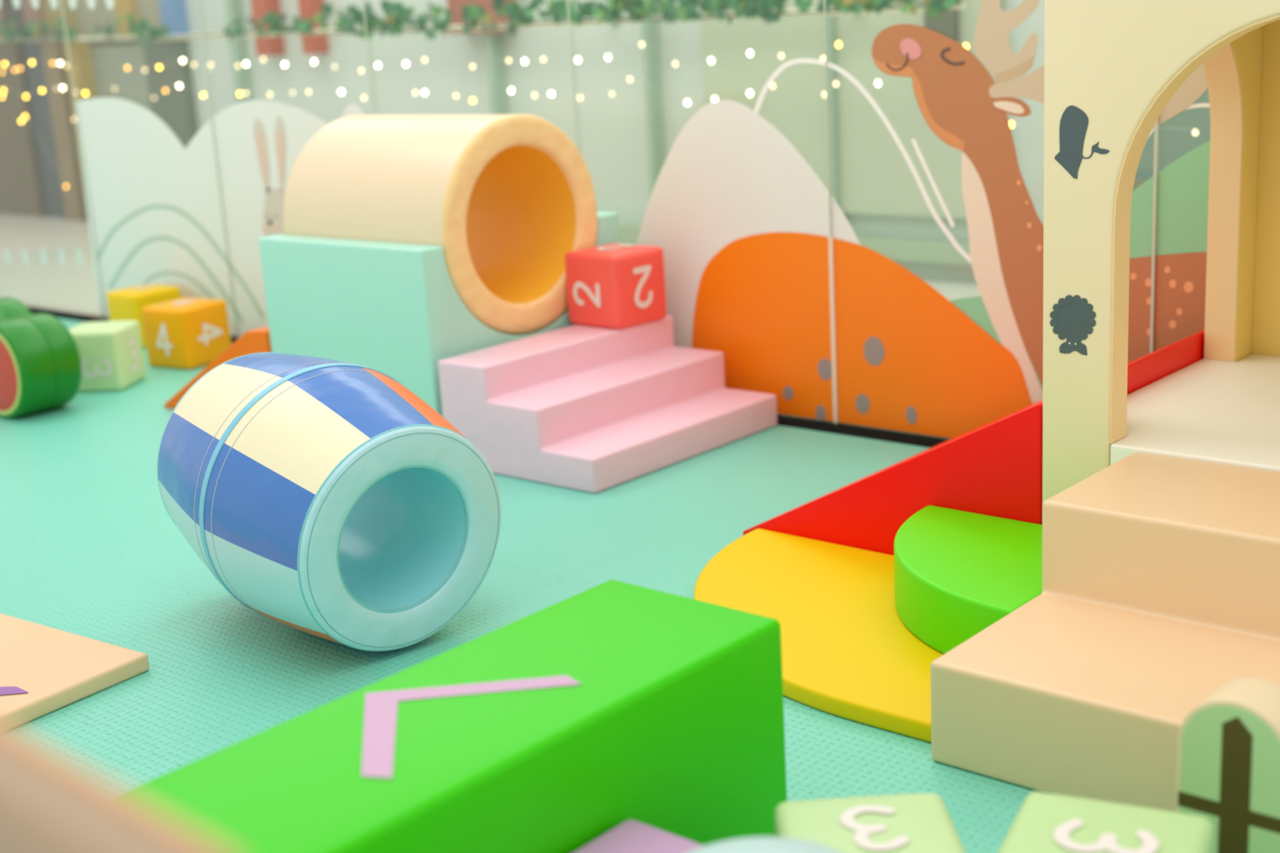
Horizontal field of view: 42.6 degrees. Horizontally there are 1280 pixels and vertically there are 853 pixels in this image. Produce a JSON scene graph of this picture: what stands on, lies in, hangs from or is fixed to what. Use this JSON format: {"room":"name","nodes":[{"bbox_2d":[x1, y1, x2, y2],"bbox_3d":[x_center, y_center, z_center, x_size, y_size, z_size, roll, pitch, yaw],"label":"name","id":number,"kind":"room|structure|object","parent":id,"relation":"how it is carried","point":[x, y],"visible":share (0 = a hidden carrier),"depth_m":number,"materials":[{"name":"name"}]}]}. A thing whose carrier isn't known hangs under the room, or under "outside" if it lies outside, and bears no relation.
{"room":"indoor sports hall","nodes":[
{"label":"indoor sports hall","id":0,"kind":"room"},
{"bbox_2d":[0,60,75,187],"bbox_3d":[-4.381,-2.211,12.040,0.919,0.916,0.016,9,19,40],"label":"fairy lights","id":1,"kind":"object","parent":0,"point":[25,117],"depth_m":12.07,"materials":[{"name":"clear plastic"}]},
{"bbox_2d":[112,84,204,99],"bbox_3d":[-3.217,-2.236,10.982,1.063,0.093,0.016,9,19,40],"label":"fairy lights","id":2,"kind":"object","parent":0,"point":[114,87],"depth_m":10.93,"materials":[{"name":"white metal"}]},
{"bbox_2d":[143,58,212,71],"bbox_3d":[-3.028,-2.371,10.770,0.781,0.071,0.016,9,19,40],"label":"fairy lights","id":3,"kind":"object","parent":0,"point":[159,67],"depth_m":10.72,"materials":[{"name":"white plastic"}]},
{"bbox_2d":[236,57,287,67],"bbox_3d":[-2.340,-2.259,10.185,0.511,0.054,0.016,9,19,40],"label":"fairy lights","id":4,"kind":"object","parent":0,"point":[263,59],"depth_m":10.18,"materials":[{"name":"white plastic"}]},
{"bbox_2d":[0,213,981,335],"bbox_3d":[-3.162,-1.125,10.833,25.000,0.030,3.140,9,19,40],"label":"floor","id":5,"kind":"structure","parent":0,"point":[71,287],"depth_m":10.35,"materials":[{"name":"beige tile"}]},
{"bbox_2d":[62,41,97,220],"bbox_3d":[-4.239,-2.286,12.725,0.172,1.400,0.190,9,19,40],"label":"column","id":6,"kind":"structure","parent":5,"relation":"on","point":[80,55],"depth_m":12.54,"materials":[{"name":"brown"}]},
{"bbox_2d":[54,85,88,94],"bbox_3d":[-4.025,-2.388,11.665,0.437,0.060,0.016,9,19,40],"label":"fairy lights","id":7,"kind":"object","parent":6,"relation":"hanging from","point":[56,88],"depth_m":11.69,"materials":[{"name":"white plastic"}]},
{"bbox_2d":[471,57,519,68],"bbox_3d":[-0.778,-1.961,8.868,0.370,0.046,0.016,9,19,40],"label":"fairy lights","id":8,"kind":"object","parent":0,"point":[508,60],"depth_m":8.86,"materials":[{"name":"white plastic"}]},
{"bbox_2d":[0,318,1042,852],"bbox_3d":[-2.148,0.367,4.771,11.700,0.030,4.740,9,19,40],"label":"floor","id":9,"kind":"structure","parent":0,"point":[91,547],"depth_m":4.28,"materials":[{"name":"green plastic"}]},
{"bbox_2d":[0,297,32,320],"bbox_3d":[-2.687,-0.336,6.824,0.374,0.374,0.278,8,18,38],"label":"roll","id":10,"kind":"object","parent":9,"relation":"on","point":[10,308],"visible":0.23,"depth_m":6.77,"materials":[{"name":"green plastic"}]},
{"bbox_2d":[0,312,81,418],"bbox_3d":[-2.378,-0.239,6.374,0.374,0.374,0.278,8,18,38],"label":"roll","id":11,"kind":"object","parent":9,"relation":"on","point":[41,364],"visible":1,"depth_m":6.25,"materials":[{"name":"green plastic"}]},
{"bbox_2d":[0,613,149,728],"bbox_3d":[-1.762,0.576,3.715,1.177,0.045,0.804,7,18,35],"label":"floor mat","id":12,"kind":"object","parent":9,"relation":"on","point":[44,670],"visible":1,"depth_m":3.68,"materials":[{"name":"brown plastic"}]},
{"bbox_2d":[68,320,146,391],"bbox_3d":[-2.221,-0.294,6.793,0.264,0.256,0.264,-1,14,7],"label":"cube","id":13,"kind":"object","parent":9,"relation":"on","point":[111,352],"visible":0.83,"depth_m":6.68,"materials":[{"name":"green plastic"}]},
{"bbox_2d":[0,720,235,852],"bbox_3d":[-0.296,0.678,0.989,0.344,1.032,0.051,11,20,43],"label":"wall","id":14,"kind":"structure","parent":9,"relation":"on","point":[50,802],"depth_m":0.82,"materials":[{"name":"beige"}]},
{"bbox_2d":[106,284,182,347],"bbox_3d":[-2.316,-0.525,7.714,0.262,0.258,0.262,8,18,38],"label":"cube","id":15,"kind":"object","parent":9,"relation":"on","point":[126,304],"visible":0.55,"depth_m":7.60,"materials":[{"name":"yellow plastic"}]},
{"bbox_2d":[142,297,231,369],"bbox_3d":[-1.973,-0.411,7.166,0.276,0.270,0.276,6,17,31],"label":"cube","id":16,"kind":"object","parent":9,"relation":"on","point":[184,333],"visible":0.93,"depth_m":7.07,"materials":[{"name":"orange plastic"}]},
{"bbox_2d":[164,326,271,408],"bbox_3d":[-1.287,-0.307,6.418,0.715,0.362,0.910,9,19,40],"label":"ramp","id":17,"kind":"object","parent":9,"relation":"on","point":[257,340],"visible":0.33,"depth_m":5.94,"materials":[{"name":"orange plastic"}]},
{"bbox_2d":[156,351,501,651],"bbox_3d":[-0.749,0.161,3.913,0.796,0.634,0.639,9,19,40],"label":"barrel","id":18,"kind":"object","parent":9,"relation":"on","point":[326,497],"visible":1,"depth_m":3.70,"materials":[{"name":"blue plastic"}]},
{"bbox_2d":[258,211,619,417],"bbox_3d":[-0.686,-0.377,5.884,0.853,0.694,0.939,9,19,40],"label":"cradle","id":19,"kind":"object","parent":9,"relation":"on","point":[396,310],"visible":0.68,"depth_m":5.43,"materials":[{"name":"green plastic"}]},
{"bbox_2d":[283,114,597,333],"bbox_3d":[-0.703,-0.726,5.787,0.850,0.734,0.734,9,19,40],"label":"tunnel","id":20,"kind":"object","parent":19,"relation":"on","point":[505,197],"visible":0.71,"depth_m":5.62,"materials":[{"name":"beige plastic"}]},
{"bbox_2d":[127,579,786,852],"bbox_3d":[-0.284,0.623,2.428,0.385,0.424,1.193,9,19,40],"label":"foam block","id":21,"kind":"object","parent":9,"relation":"on","point":[598,708],"depth_m":2.40,"materials":[{"name":"green plastic"}]},
{"bbox_2d":[26,306,951,448],"bbox_3d":[-0.562,-0.177,6.529,11.700,0.034,0.120,9,19,40],"label":"baseboard","id":22,"kind":"structure","parent":9,"relation":"on","point":[827,426],"depth_m":5.47,"materials":[{"name":"black"}]},
{"bbox_2d":[60,0,106,319],"bbox_3d":[-2.810,-1.807,8.094,0.004,2.595,0.006,9,19,40],"label":"trim","id":23,"kind":"structure","parent":22,"relation":"on","point":[60,0],"depth_m":8.21,"materials":[{"name":"grey"}]},
{"bbox_2d":[196,0,238,337],"bbox_3d":[-1.954,-1.670,7.364,0.004,2.595,0.006,9,19,40],"label":"trim","id":24,"kind":"structure","parent":22,"relation":"on","point":[197,3],"depth_m":7.49,"materials":[{"name":"grey"}]},
{"bbox_2d":[362,0,374,114],"bbox_3d":[-1.100,-1.533,6.637,0.004,2.595,0.006,9,19,40],"label":"trim","id":25,"kind":"structure","parent":22,"relation":"on","point":[363,6],"depth_m":6.64,"materials":[{"name":"grey"}]},
{"bbox_2d":[567,0,578,150],"bbox_3d":[-0.250,-1.397,5.912,0.004,2.595,0.006,9,19,40],"label":"trim","id":26,"kind":"structure","parent":22,"relation":"on","point":[568,7],"depth_m":5.94,"materials":[{"name":"grey"}]},
{"bbox_2d":[823,0,836,424],"bbox_3d":[0.586,-1.263,5.199,0.004,2.595,0.006,9,19,40],"label":"trim","id":27,"kind":"structure","parent":22,"relation":"on","point":[824,6],"depth_m":5.27,"materials":[{"name":"grey"}]},
{"bbox_2d":[1149,118,1158,353],"bbox_3d":[1.418,-1.130,4.490,0.008,2.595,0.006,9,19,40],"label":"trim","id":28,"kind":"structure","parent":22,"relation":"on","point":[1156,125],"depth_m":4.64,"materials":[{"name":"white"}]},
{"bbox_3d":[-3.213,-1.877,8.460,1.093,2.595,0.012,9,19,40],"label":"window","id":29,"kind":"structure","parent":22,"relation":"on","visible":0},
{"bbox_2d":[0,0,114,266],"bbox_3d":[-3.207,-1.519,8.554,2.018,1.491,0.001,9,19,40],"label":"safety marks","id":30,"kind":"object","parent":29,"relation":"attached to","point":[109,3],"visible":1,"depth_m":8.46,"materials":[{"name":"white"}]},
{"bbox_3d":[-1.516,-1.605,7.013,1.126,2.595,0.012,9,19,40],"label":"window","id":31,"kind":"structure","parent":22,"relation":"on","visible":0},
{"bbox_2d":[74,97,328,336],"bbox_3d":[-1.861,-0.950,7.513,2.521,1.105,0.002,9,19,40],"label":"decal","id":32,"kind":"object","parent":31,"relation":"attached to","point":[155,203],"visible":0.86,"depth_m":7.76,"materials":[{"name":"white paint"}]},
{"bbox_2d":[253,115,286,236],"bbox_3d":[-1.615,-1.059,7.256,0.246,0.620,0.002,9,19,40],"label":"decal","id":33,"kind":"object","parent":32,"relation":"attached to","point":[273,222],"visible":0.94,"depth_m":7.26,"materials":[{"name":"beige paint"}]},
{"bbox_3d":[1.013,-1.200,4.858,1.097,2.595,0.012,9,19,40],"label":"window","id":34,"kind":"structure","parent":22,"relation":"on","visible":0},
{"bbox_2d":[635,99,860,348],"bbox_3d":[0.323,-0.582,5.658,1.308,1.067,0.001,9,19,40],"label":"decal","id":35,"kind":"object","parent":34,"relation":"attached to","point":[729,175],"visible":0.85,"depth_m":5.61,"materials":[{"name":"white paint"}]},
{"bbox_2d":[753,57,971,263],"bbox_3d":[0.702,-0.851,5.232,0.833,0.639,0.001,9,19,40],"label":"decal","id":36,"kind":"object","parent":34,"relation":"attached to","point":[861,88],"visible":1,"depth_m":5.14,"materials":[{"name":"white"}]},
{"bbox_2d":[911,138,955,226],"bbox_3d":[0.905,-0.753,5.079,0.150,0.269,0.001,9,19,40],"label":"decal","id":37,"kind":"object","parent":34,"relation":"attached to","point":[913,141],"visible":1,"depth_m":5.08,"materials":[{"name":"white paint"}]},
{"bbox_2d":[871,0,1207,404],"bbox_3d":[1.250,-0.623,4.805,1.333,1.463,0.005,9,19,40],"label":"decal","id":38,"kind":"object","parent":34,"relation":"attached to","point":[958,99],"visible":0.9,"depth_m":4.92,"materials":[{"name":"brown paint"}]},
{"bbox_2d":[1036,244,1042,250],"bbox_3d":[1.188,-0.531,4.889,0.018,0.019,0.001,9,19,40],"label":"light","id":39,"kind":"object","parent":38,"relation":"attached to","point":[1039,247],"depth_m":4.89,"materials":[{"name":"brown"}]},
{"bbox_2d":[1130,272,1136,279],"bbox_3d":[1.415,-0.430,4.715,0.018,0.021,0.001,9,19,40],"label":"spot","id":40,"kind":"object","parent":38,"relation":"attached to","point":[1133,275],"depth_m":4.71,"materials":[{"name":"brown paint"}]},
{"bbox_2d":[1145,278,1151,286],"bbox_3d":[1.451,-0.411,4.689,0.022,0.025,0.001,9,19,40],"label":"spot","id":41,"kind":"object","parent":38,"relation":"attached to","point":[1148,281],"depth_m":4.69,"materials":[{"name":"brown paint"}]},
{"bbox_2d":[1146,297,1151,304],"bbox_3d":[1.457,-0.358,4.700,0.018,0.021,0.001,9,19,40],"label":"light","id":42,"kind":"object","parent":38,"relation":"attached to","point":[1148,300],"depth_m":4.70,"materials":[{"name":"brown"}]},
{"bbox_2d":[1164,266,1170,273],"bbox_3d":[1.490,-0.443,4.644,0.018,0.020,0.001,9,19,40],"label":"spot","id":43,"kind":"object","parent":38,"relation":"attached to","point":[1166,268],"depth_m":4.64,"materials":[{"name":"brown paint"}]},
{"bbox_2d":[1168,320,1176,328],"bbox_3d":[1.514,-0.290,4.670,0.022,0.025,0.001,9,19,40],"label":"spot","id":44,"kind":"object","parent":38,"relation":"attached to","point":[1172,323],"depth_m":4.67,"materials":[{"name":"brown paint"}]},
{"bbox_2d":[1168,279,1176,288],"bbox_3d":[1.505,-0.403,4.643,0.022,0.025,0.001,9,19,40],"label":"spot","id":45,"kind":"object","parent":38,"relation":"attached to","point":[1172,282],"depth_m":4.64,"materials":[{"name":"brown paint"}]},
{"bbox_2d":[1176,308,1182,315],"bbox_3d":[1.526,-0.324,4.649,0.018,0.021,0.001,9,19,40],"label":"spot","id":46,"kind":"object","parent":38,"relation":"attached to","point":[1179,311],"depth_m":4.65,"materials":[{"name":"brown paint"}]},
{"bbox_2d":[1183,281,1193,293],"bbox_3d":[1.541,-0.391,4.614,0.028,0.033,0.001,9,19,40],"label":"spot","id":47,"kind":"object","parent":38,"relation":"attached to","point":[1188,286],"depth_m":4.61,"materials":[{"name":"brown paint"}]},
{"bbox_2d":[949,141,1209,389],"bbox_3d":[1.278,-0.391,4.856,1.314,0.987,0.001,9,19,40],"label":"decal","id":48,"kind":"object","parent":34,"relation":"attached to","point":[1182,185],"visible":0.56,"depth_m":4.60,"materials":[{"name":"green paint"}]},
{"bbox_3d":[1.847,-1.067,4.147,1.103,2.595,0.012,9,19,40],"label":"window","id":49,"kind":"structure","parent":22,"relation":"on","visible":0},
{"bbox_2d":[1148,102,1209,136],"bbox_3d":[1.494,-0.818,4.529,0.293,0.144,0.001,9,19,40],"label":"decal","id":50,"kind":"object","parent":49,"relation":"attached to","point":[1200,104],"visible":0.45,"depth_m":4.49,"materials":[{"name":"white"}]},
{"bbox_3d":[0.179,-1.334,5.568,1.103,2.595,0.012,9,19,40],"label":"window","id":51,"kind":"structure","parent":22,"relation":"on","visible":0},
{"bbox_2d":[692,232,1031,438],"bbox_3d":[0.698,-0.311,5.392,1.393,0.631,0.011,9,19,40],"label":"decal","id":52,"kind":"object","parent":51,"relation":"attached to","point":[834,329],"visible":0.93,"depth_m":5.41,"materials":[{"name":"orange"}]},
{"bbox_3d":[-0.664,-1.469,6.287,1.121,2.595,0.012,9,19,40],"label":"window","id":53,"kind":"structure","parent":22,"relation":"on","visible":0},
{"bbox_2d":[342,103,363,117],"bbox_3d":[-1.204,-0.973,6.916,0.576,0.757,0.001,9,19,40],"label":"decal","id":54,"kind":"object","parent":53,"relation":"attached to","point":[351,109],"visible":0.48,"depth_m":6.80,"materials":[{"name":"white"}]},
{"bbox_2d":[438,315,777,493],"bbox_3d":[-0.089,-0.107,5.397,0.653,0.346,0.924,9,19,40],"label":"steps","id":55,"kind":"structure","parent":9,"relation":"on","point":[590,409],"depth_m":5.22,"materials":[{"name":"pink plastic"}]},
{"bbox_2d":[564,243,666,329],"bbox_3d":[-0.084,-0.491,5.676,0.264,0.258,0.264,10,20,43],"label":"cube","id":56,"kind":"object","parent":55,"relation":"on","point":[613,286],"visible":1,"depth_m":5.58,"materials":[{"name":"red plastic"}]},
{"bbox_2d":[573,819,704,852],"bbox_3d":[0.002,0.733,2.280,0.253,0.254,0.258,9,19,40],"label":"cube","id":57,"kind":"object","parent":9,"relation":"on","point":[631,836],"visible":0.91,"depth_m":2.33,"materials":[{"name":"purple plastic"}]},
{"bbox_2d":[688,836,841,852],"bbox_3d":[0.154,0.727,1.966,0.272,0.403,0.272,9,19,40],"label":"stool","id":58,"kind":"object","parent":9,"relation":"on","point":[753,844],"visible":1,"depth_m":2.00,"materials":[{"name":"teal plastic"}]},
{"bbox_2d":[693,528,943,742],"bbox_3d":[0.447,0.441,3.751,1.042,0.042,0.800,9,19,40],"label":"mat","id":59,"kind":"object","parent":9,"relation":"on","point":[847,652],"visible":0.58,"depth_m":3.68,"materials":[{"name":"yellow plastic"}]},
{"bbox_2d":[893,505,1042,653],"bbox_3d":[0.728,0.350,3.656,0.517,0.148,0.530,9,19,40],"label":"step","id":60,"kind":"structure","parent":59,"relation":"on","point":[957,573],"depth_m":3.56,"materials":[{"name":"green plastic"}]},
{"bbox_2d":[774,793,965,852],"bbox_3d":[0.332,0.694,2.352,0.262,0.258,0.262,-3,14,0],"label":"cube","id":61,"kind":"object","parent":9,"relation":"on","point":[917,823],"visible":0.93,"depth_m":2.34,"materials":[{"name":"green plastic"}]},
{"bbox_2d":[742,329,1204,555],"bbox_3d":[0.928,0.012,4.448,0.876,0.472,1.023,9,19,40],"label":"slide","id":62,"kind":"object","parent":9,"relation":"on","point":[994,468],"visible":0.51,"depth_m":4.00,"materials":[{"name":"red plastic"}]},
{"bbox_2d":[930,452,1279,812],"bbox_3d":[1.091,0.385,3.105,0.737,0.396,0.862,9,19,40],"label":"steps","id":63,"kind":"structure","parent":9,"relation":"on","point":[1161,592],"depth_m":3.04,"materials":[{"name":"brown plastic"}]},
{"bbox_2d":[998,791,1213,852],"bbox_3d":[0.638,0.690,2.271,0.274,0.270,0.274,4,16,25],"label":"cube","id":64,"kind":"object","parent":9,"relation":"on","point":[1045,823],"visible":1,"depth_m":2.27,"materials":[{"name":"green plastic"}]},
{"bbox_2d":[1042,0,1279,502],"bbox_3d":[1.692,-0.487,3.645,1.245,1.750,1.145,9,19,40],"label":"playhouse","id":65,"kind":"object","parent":9,"relation":"on","point":[1112,68],"visible":0.84,"depth_m":3.62,"materials":[{"name":"beige plastic"}]},
{"bbox_2d":[1049,294,1096,355],"bbox_3d":[0.957,-0.225,3.637,0.110,0.134,0.001,9,19,40],"label":"print","id":66,"kind":"object","parent":65,"relation":"attached to","point":[1073,317],"depth_m":3.64,"materials":[{"name":"grey paint"}]},
{"bbox_2d":[1054,105,1109,178],"bbox_3d":[0.948,-0.610,3.527,0.128,0.157,0.001,9,19,40],"label":"print","id":67,"kind":"object","parent":65,"relation":"attached to","point":[1073,123],"depth_m":3.54},
{"bbox_2d":[1110,354,1279,471],"bbox_3d":[1.708,0.172,3.789,1.185,0.402,1.020,9,19,40],"label":"platform","id":68,"kind":"object","parent":9,"relation":"on","point":[1218,411],"visible":0.26,"depth_m":3.84,"materials":[{"name":"beige plastic"}]},
{"bbox_2d":[1175,678,1279,852],"bbox_3d":[1.034,0.591,2.356,0.510,0.375,0.101,9,19,40],"label":"fence panel","id":69,"kind":"object","parent":9,"relation":"on","point":[1228,770],"visible":0.98,"depth_m":2.41,"materials":[{"name":"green plastic"}]},
{"bbox_2d":[1177,791,1279,834],"bbox_3d":[1.001,0.591,2.317,0.502,0.024,0.001,9,19,40],"label":"print","id":70,"kind":"object","parent":69,"relation":"attached to","point":[1206,806],"depth_m":2.44},
{"bbox_2d":[1217,716,1253,852],"bbox_3d":[0.877,0.591,2.428,0.045,0.350,0.001,9,19,40],"label":"print","id":71,"kind":"object","parent":69,"relation":"attached to","point":[1237,740],"depth_m":2.41},
{"bbox_2d":[185,0,1044,282],"bbox_3d":[-2.537,-2.931,11.226,25.000,3.200,0.150,9,19,40],"label":"wall","id":72,"kind":"structure","parent":0,"point":[611,131],"depth_m":9.57,"materials":[{"name":"white paint"}]},
{"bbox_2d":[0,0,6,43],"bbox_3d":[-6.806,-3.955,14.579,4.469,1.200,0.110,9,19,40],"label":"trim","id":73,"kind":"structure","parent":72,"relation":"attached to","point":[2,11],"depth_m":13.21,"materials":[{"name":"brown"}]},
{"bbox_2d":[2,0,26,42],"bbox_3d":[-4.968,-3.666,13.033,0.370,1.200,0.080,9,19,40],"label":"trim","id":74,"kind":"structure","parent":72,"relation":"attached to","point":[9,8],"depth_m":13.12,"materials":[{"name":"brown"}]},
{"bbox_2d":[0,42,44,217],"bbox_3d":[-6.867,-2.720,15.016,5.127,1.400,0.110,9,19,40],"label":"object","id":75,"kind":"structure","parent":72,"relation":"attached to","point":[20,194],"depth_m":13.47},
{"bbox_2d":[21,0,45,41],"bbox_3d":[-4.751,-3.625,12.822,0.239,1.200,0.120,9,19,40],"label":"trim","id":76,"kind":"structure","parent":72,"relation":"attached to","point":[30,13],"depth_m":12.86,"materials":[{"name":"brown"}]},
{"bbox_2d":[19,40,66,217],"bbox_3d":[-4.740,-2.385,13.228,0.471,1.400,0.070,9,19,40],"label":"trim","id":77,"kind":"structure","parent":72,"relation":"attached to","point":[34,75],"depth_m":13.24,"materials":[{"name":"grey stone"}]},
{"bbox_2d":[40,0,79,36],"bbox_3d":[-4.482,-3.567,12.618,0.443,1.240,0.090,9,19,40],"label":"trim","id":78,"kind":"structure","parent":72,"relation":"attached to","point":[50,15],"depth_m":12.68,"materials":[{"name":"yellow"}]},
{"bbox_2d":[40,40,87,221],"bbox_3d":[-4.498,-2.334,12.971,0.238,1.400,0.150,9,19,40],"label":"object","id":79,"kind":"structure","parent":72,"relation":"attached to","point":[60,100],"depth_m":12.90,"materials":[{"name":"brown"}]},
{"bbox_2d":[75,0,162,45],"bbox_3d":[-3.853,-3.460,12.097,1.204,1.260,0.070,9,19,40],"label":"trim","id":80,"kind":"structure","parent":72,"relation":"attached to","point":[87,19],"depth_m":12.32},
{"bbox_2d":[89,40,151,111],"bbox_3d":[-3.880,-2.229,12.501,0.786,1.360,0.070,9,19,40],"label":"window","id":81,"kind":"structure","parent":72,"relation":"attached to","point":[106,75],"depth_m":12.33,"materials":[{"name":"glass"}]},
{"bbox_2d":[113,0,137,35],"bbox_3d":[-3.766,-3.275,12.041,0.210,0.800,0.120,9,19,40],"label":"hanging banner","id":82,"kind":"object","parent":72,"relation":"hanging from","point":[122,7],"visible":0.6,"depth_m":12.05,"materials":[{"name":"yellow fabric"}]},
{"bbox_2d":[142,39,199,148],"bbox_3d":[-3.412,-2.152,12.096,0.462,1.360,0.080,9,19,40],"label":"window","id":83,"kind":"structure","parent":72,"relation":"attached to","point":[175,107],"depth_m":11.94,"materials":[{"name":"glass"}]},
{"bbox_2d":[159,0,189,35],"bbox_3d":[-3.348,-3.189,11.691,0.148,0.840,0.120,9,19,40],"label":"hanging banner","id":84,"kind":"object","parent":72,"relation":"hanging from","point":[173,12],"visible":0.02,"depth_m":11.71,"materials":[{"name":"blue fabric"}]},
{"bbox_2d":[223,0,253,103],"bbox_3d":[-2.787,-2.763,11.330,0.062,2.350,0.100,9,19,40],"label":"trim","id":85,"kind":"structure","parent":72,"relation":"attached to","point":[233,8],"depth_m":11.36,"materials":[{"name":"green"}]},
{"bbox_2d":[250,0,285,55],"bbox_3d":[-2.528,-2.991,11.012,0.161,0.980,0.120,9,19,40],"label":"banner","id":86,"kind":"object","parent":72,"relation":"attached to","point":[269,45],"visible":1,"depth_m":11.04,"materials":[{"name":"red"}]},
{"bbox_2d":[297,0,328,53],"bbox_3d":[-2.159,-2.932,10.699,0.118,0.980,0.120,9,19,40],"label":"banner","id":87,"kind":"object","parent":72,"relation":"attached to","point":[313,43],"visible":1,"depth_m":10.73,"materials":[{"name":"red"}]},
{"bbox_2d":[407,89,426,94],"bbox_3d":[-1.260,-1.897,9.322,0.153,0.023,0.016,9,19,40],"label":"fairy lights","id":88,"kind":"object","parent":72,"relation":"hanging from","point":[415,92],"depth_m":9.33,"materials":[{"name":"white plastic"}]},
{"bbox_2d":[446,0,518,34],"bbox_3d":[-0.937,-2.484,9.720,0.443,0.300,0.140,9,19,40],"label":"shop sign","id":89,"kind":"object","parent":72,"relation":"attached to","point":[455,6],"visible":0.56,"depth_m":9.67,"materials":[{"name":"red"}]},
{"bbox_2d":[0,1,965,41],"bbox_3d":[-2.355,-2.623,10.807,10.341,0.177,0.336,9,19,40],"label":"handrail","id":90,"kind":"object","parent":72,"relation":"attached to","point":[962,6],"visible":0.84,"depth_m":9.28,"materials":[{"name":"beige"}]},
{"bbox_2d":[0,0,962,48],"bbox_3d":[-2.466,-2.635,10.643,10.381,0.376,0.130,9,19,40],"label":"ivy garland","id":91,"kind":"object","parent":90,"relation":"attached to","point":[686,11],"visible":0.98,"depth_m":9.20,"materials":[{"name":"green plant"}]},
{"bbox_2d":[453,88,539,102],"bbox_3d":[-0.778,-1.797,8.919,0.664,0.072,0.016,9,19,40],"label":"fairy lights","id":92,"kind":"object","parent":72,"relation":"hanging from","point":[511,90],"depth_m":8.90,"materials":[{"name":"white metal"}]},
{"bbox_2d":[484,31,508,114],"bbox_3d":[-0.874,-2.456,9.700,0.046,2.350,0.100,9,19,40],"label":"trim","id":93,"kind":"structure","parent":72,"relation":"attached to","point":[494,41],"depth_m":9.77,"materials":[{"name":"green paint"}]},
{"bbox_2d":[640,0,665,196],"bbox_3d":[0.045,-2.309,8.917,0.039,2.350,0.100,9,19,40],"label":"trim","id":94,"kind":"structure","parent":72,"relation":"attached to","point":[650,29],"depth_m":9.03,"materials":[{"name":"green paint"}]},
{"bbox_2d":[607,76,764,104],"bbox_3d":[0.215,-1.652,8.068,0.990,0.135,0.016,9,19,40],"label":"fairy lights","id":95,"kind":"object","parent":72,"relation":"hanging from","point":[629,78],"depth_m":8.07,"materials":[{"name":"white plastic"}]},
{"bbox_2d":[617,222,971,265],"bbox_3d":[0.148,-1.074,9.218,8.717,0.100,0.080,9,19,40],"label":"baseboard","id":96,"kind":"structure","parent":72,"relation":"attached to","point":[931,251],"depth_m":8.16,"materials":[{"name":"green"}]},
{"bbox_2d":[826,2,847,219],"bbox_3d":[0.956,-2.163,8.141,0.032,2.350,0.100,9,19,40],"label":"trim","id":97,"kind":"structure","parent":72,"relation":"attached to","point":[830,20],"depth_m":8.25,"materials":[{"name":"green"}]},
{"bbox_2d":[699,0,1004,218],"bbox_3d":[0.997,-2.197,8.121,1.763,2.280,0.060,9,19,40],"label":"wall panel","id":98,"kind":"object","parent":72,"relation":"attached to","point":[876,178],"depth_m":8.24,"materials":[{"name":"green paint"}]},
{"bbox_2d":[924,0,959,42],"bbox_3d":[1.414,-2.401,7.654,0.163,1.700,0.100,9,19,40],"label":"trim","id":99,"kind":"structure","parent":72,"relation":"attached to","point":[947,24],"depth_m":7.72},
{"bbox_2d":[1132,87,1210,191],"bbox_3d":[2.652,-1.777,6.750,1.926,2.600,0.070,9,19,40],"label":"wall panel","id":100,"kind":"object","parent":72,"relation":"attached to","point":[1173,144],"depth_m":7.15,"materials":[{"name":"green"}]},
{"bbox_2d":[601,41,683,66],"bbox_3d":[0.012,-1.855,8.188,0.529,0.119,0.016,9,19,40],"label":"fairy lights","id":101,"kind":"object","parent":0,"point":[641,43],"depth_m":8.17,"materials":[{"name":"white plastic"}]},
{"bbox_2d":[0,88,44,97],"bbox_3d":[-4.542,-2.456,12.109,0.636,0.062,0.016,9,19,40],"label":"fairy lights","id":102,"kind":"object","parent":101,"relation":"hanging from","point":[42,90],"depth_m":12.12,"materials":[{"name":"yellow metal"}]},
{"bbox_2d":[770,83,826,97],"bbox_3d":[0.738,-1.561,7.625,0.308,0.063,0.016,9,19,40],"label":"fairy lights","id":103,"kind":"object","parent":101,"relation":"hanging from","point":[772,85],"depth_m":7.63,"materials":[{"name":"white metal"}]},
{"bbox_2d":[861,80,913,91],"bbox_3d":[1.103,-1.517,7.309,0.267,0.050,0.016,9,19,40],"label":"fairy lights","id":104,"kind":"object","parent":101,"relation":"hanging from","point":[877,82],"depth_m":7.33,"materials":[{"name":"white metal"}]},
{"bbox_2d":[704,50,759,62],"bbox_3d":[0.441,-1.762,7.830,0.325,0.048,0.016,9,19,40],"label":"fairy lights","id":105,"kind":"object","parent":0,"point":[749,52],"depth_m":7.84,"materials":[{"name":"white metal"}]},
{"bbox_2d":[832,41,873,48],"bbox_3d":[0.960,-1.716,7.377,0.214,0.024,0.016,9,19,40],"label":"fairy lights","id":106,"kind":"object","parent":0,"point":[838,45],"depth_m":7.40,"materials":[{"name":"yellow plastic"}]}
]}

